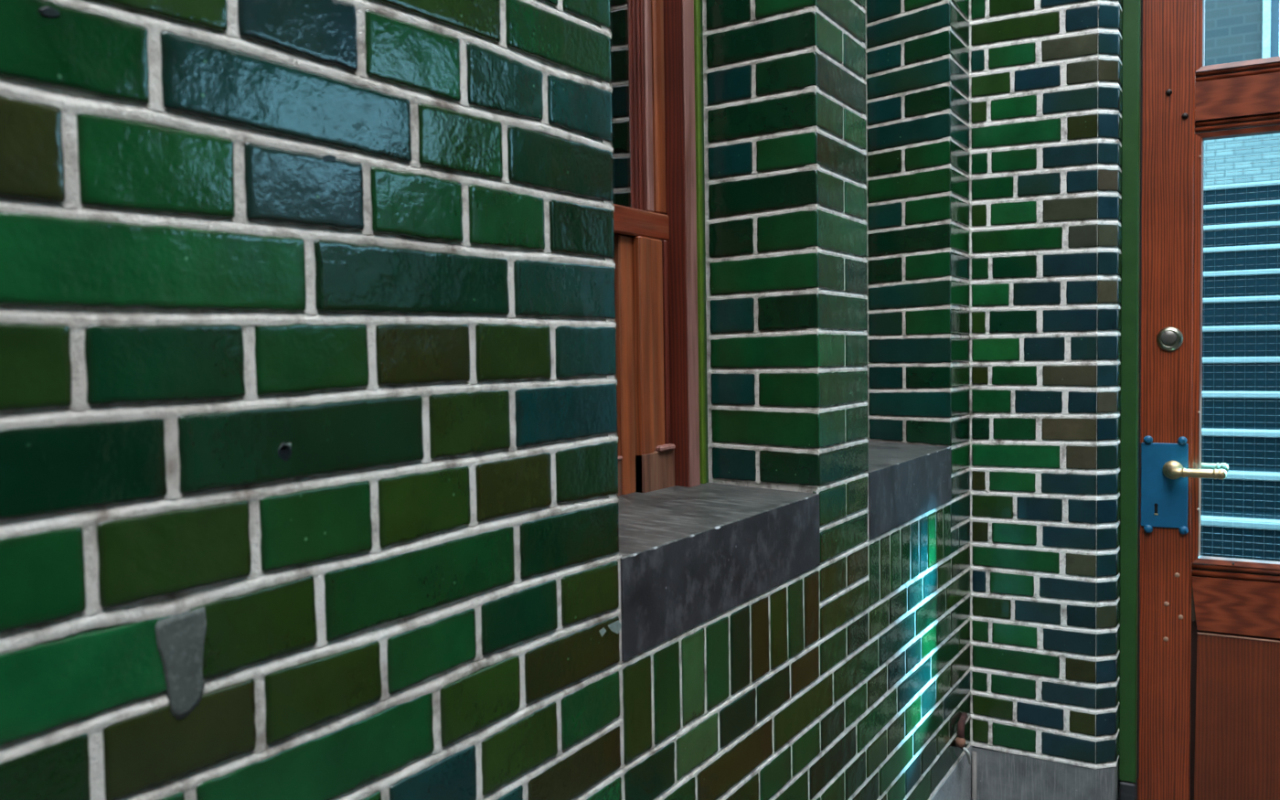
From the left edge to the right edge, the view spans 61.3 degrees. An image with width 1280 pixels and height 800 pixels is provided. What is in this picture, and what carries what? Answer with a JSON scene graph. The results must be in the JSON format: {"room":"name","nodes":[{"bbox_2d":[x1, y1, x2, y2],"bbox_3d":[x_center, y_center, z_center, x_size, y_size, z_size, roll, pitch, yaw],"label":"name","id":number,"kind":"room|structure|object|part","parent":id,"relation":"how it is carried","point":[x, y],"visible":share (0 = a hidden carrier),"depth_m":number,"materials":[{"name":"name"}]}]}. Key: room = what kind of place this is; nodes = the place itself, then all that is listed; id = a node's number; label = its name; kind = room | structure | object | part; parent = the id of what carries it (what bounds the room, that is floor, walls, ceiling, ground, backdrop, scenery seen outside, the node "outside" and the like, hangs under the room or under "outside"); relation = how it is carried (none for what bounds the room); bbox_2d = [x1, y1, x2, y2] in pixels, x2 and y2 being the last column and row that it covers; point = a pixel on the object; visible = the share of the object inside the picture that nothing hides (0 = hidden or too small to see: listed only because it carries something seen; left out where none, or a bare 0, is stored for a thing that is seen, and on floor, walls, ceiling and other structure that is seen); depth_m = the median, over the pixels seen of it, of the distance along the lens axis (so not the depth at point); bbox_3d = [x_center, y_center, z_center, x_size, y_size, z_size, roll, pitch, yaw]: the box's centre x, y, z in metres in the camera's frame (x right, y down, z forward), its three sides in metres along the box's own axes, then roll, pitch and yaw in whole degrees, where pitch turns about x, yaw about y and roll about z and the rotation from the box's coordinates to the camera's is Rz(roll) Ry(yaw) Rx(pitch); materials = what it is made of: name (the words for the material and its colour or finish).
{"room":"building entrance porch","nodes":[
{"label":"building entrance porch","id":0,"kind":"room"},
{"bbox_2d":[0,0,970,799],"bbox_3d":[-0.839,-1.387,0.413,0.601,5.600,6.001,1,3,30],"label":"wall","id":1,"kind":"structure","parent":0,"point":[308,436],"depth_m":0.96,"materials":[{"name":"green brick"}]},
{"bbox_2d":[611,0,820,661],"bbox_3d":[-0.014,-0.681,1.567,0.324,1.941,0.638,1,3,30],"label":"window","id":2,"kind":"structure","parent":1,"relation":"in","point":[693,549],"depth_m":1.76,"materials":[{"name":"wood"}]},
{"bbox_3d":[-0.108,-0.977,1.605,0.050,1.351,0.488,1,3,30],"label":"sash","id":3,"kind":"part","parent":2,"relation":"part of","materials":[{"name":"red wood"}]},
{"bbox_3d":[-0.100,-0.280,1.638,0.064,0.044,0.488,1,3,30],"label":"meeting rail","id":4,"kind":"part","parent":2,"relation":"part of","materials":[{"name":"red wood"}]},
{"bbox_3d":[-0.098,-0.047,1.650,0.092,0.423,0.488,1,3,30],"label":"sash","id":5,"kind":"part","parent":2,"relation":"part of","materials":[{"name":"orange wood"}]},
{"bbox_3d":[-0.103,-0.744,1.615,0.120,1.818,0.638,1,3,30],"label":"frame","id":6,"kind":"part","parent":2,"relation":"part of","materials":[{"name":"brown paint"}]},
{"bbox_3d":[0.026,0.222,1.593,0.264,0.134,0.634,1,3,30],"label":"sill","id":7,"kind":"part","parent":2,"relation":"part of","materials":[{"name":"stone"}]},
{"bbox_2d":[867,440,951,540],"bbox_3d":[0.428,-0.722,2.326,0.324,1.943,0.605,1,3,30],"label":"window","id":8,"kind":"structure","parent":1,"relation":"in","point":[907,481],"depth_m":2.27,"materials":[{"name":"stone"}]},
{"bbox_2d":[930,746,971,799],"bbox_3d":[0.376,1.119,2.049,0.101,0.406,1.693,1,3,30],"label":"plinth","id":9,"kind":"object","parent":1,"relation":"attached to","point":[957,785],"visible":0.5,"depth_m":2.64,"materials":[{"name":"concrete"}]},
{"bbox_2d":[955,712,976,799],"bbox_3d":[0.811,1.027,2.673,0.026,0.520,0.172,1,3,30],"label":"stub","id":10,"kind":"object","parent":1,"relation":"attached to","point":[960,741],"visible":1,"depth_m":2.63,"materials":[{"name":"grey metal"}]},
{"bbox_3d":[0.784,0.810,2.626,0.018,0.082,0.075,0,3,26],"label":"stem","id":11,"kind":"part","parent":10,"relation":"part of","materials":[{"name":"metal"}]},
{"bbox_2d":[968,0,1122,769],"bbox_3d":[2.095,-1.507,2.028,3.446,5.600,0.251,1,3,30],"label":"wall","id":12,"kind":"structure","parent":0,"point":[1045,98],"depth_m":2.61,"materials":[{"name":"green brick"}]},
{"bbox_2d":[971,746,1119,799],"bbox_3d":[1.029,1.078,2.793,0.381,0.400,0.247,1,3,30],"label":"plinth","id":13,"kind":"object","parent":12,"relation":"attached to","point":[1000,775],"visible":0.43,"depth_m":2.67,"materials":[{"name":"grey concrete"}]},
{"bbox_2d":[1118,0,1142,799],"bbox_3d":[2.360,-0.217,1.977,2.713,3.020,0.113,1,3,30],"label":"door frame","id":14,"kind":"structure","parent":12,"relation":"attached to","point":[1132,62],"depth_m":2.62,"materials":[{"name":"green paint"}]},
{"bbox_2d":[1137,0,1279,799],"bbox_3d":[1.626,-0.218,2.424,0.942,2.885,0.168,1,3,30],"label":"door","id":15,"kind":"structure","parent":12,"relation":"in","point":[1210,626],"depth_m":2.59,"materials":[{"name":"red wood"}]},
{"bbox_3d":[1.274,0.207,2.627,0.103,0.206,0.006,1,3,30],"label":"lock plate","id":16,"kind":"part","parent":15,"relation":"part of","materials":[{"name":"blue paint"}]},
{"bbox_3d":[1.314,0.171,2.564,0.139,0.046,0.059,1,3,30],"label":"lever handle","id":17,"kind":"part","parent":15,"relation":"part of","materials":[{"name":"gold metal"}]},
{"bbox_3d":[1.369,0.165,2.658,0.139,0.046,0.059,1,3,30],"label":"lever handle","id":18,"kind":"part","parent":15,"relation":"part of","materials":[{"name":"gold metal"}]},
{"bbox_3d":[1.646,0.791,2.465,0.719,0.524,0.029,1,3,30],"label":"panel","id":19,"kind":"part","parent":15,"relation":"part of","materials":[{"name":"brown wood"}]},
{"bbox_3d":[1.644,0.493,2.455,0.698,0.128,0.041,1,3,30],"label":"rail","id":20,"kind":"part","parent":15,"relation":"part of","materials":[{"name":"red wood"}]},
{"bbox_3d":[1.625,-0.704,2.401,0.698,0.090,0.041,1,3,30],"label":"lock rail","id":21,"kind":"part","parent":15,"relation":"part of","materials":[{"name":"red wood"}]},
{"bbox_3d":[2.899,1.289,3.016,26.000,0.100,24.000,1,3,30],"label":"floor","id":22,"kind":"structure","parent":0,"visible":0},
{"bbox_2d":[1200,180,1279,561],"bbox_3d":[4.163,-0.189,6.156,5.400,2.526,5.642,1,3,30],"label":"staircase","id":23,"kind":"structure","parent":22,"relation":"on","point":[1254,382],"depth_m":5.72,"materials":[{"name":"metal"}]},
{"bbox_2d":[1203,133,1279,186],"bbox_3d":[9.541,-0.749,6.440,18.000,3.450,0.250,1,3,30],"label":"wall","id":24,"kind":"structure","parent":22,"relation":"on","point":[1258,165],"depth_m":8.90,"materials":[{"name":"grey brick"}]},
{"bbox_2d":[1204,0,1279,65],"bbox_3d":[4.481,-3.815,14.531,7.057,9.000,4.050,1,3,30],"label":"window pane","id":25,"kind":"object","parent":22,"relation":"on","point":[1235,30],"visible":0.07,"depth_m":11.22,"materials":[{"name":"clear glass"}]},
{"bbox_3d":[7.431,-3.784,12.814,0.070,9.000,4.050,1,3,30],"label":"corner trim","id":26,"kind":"part","parent":25,"relation":"part of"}
]}

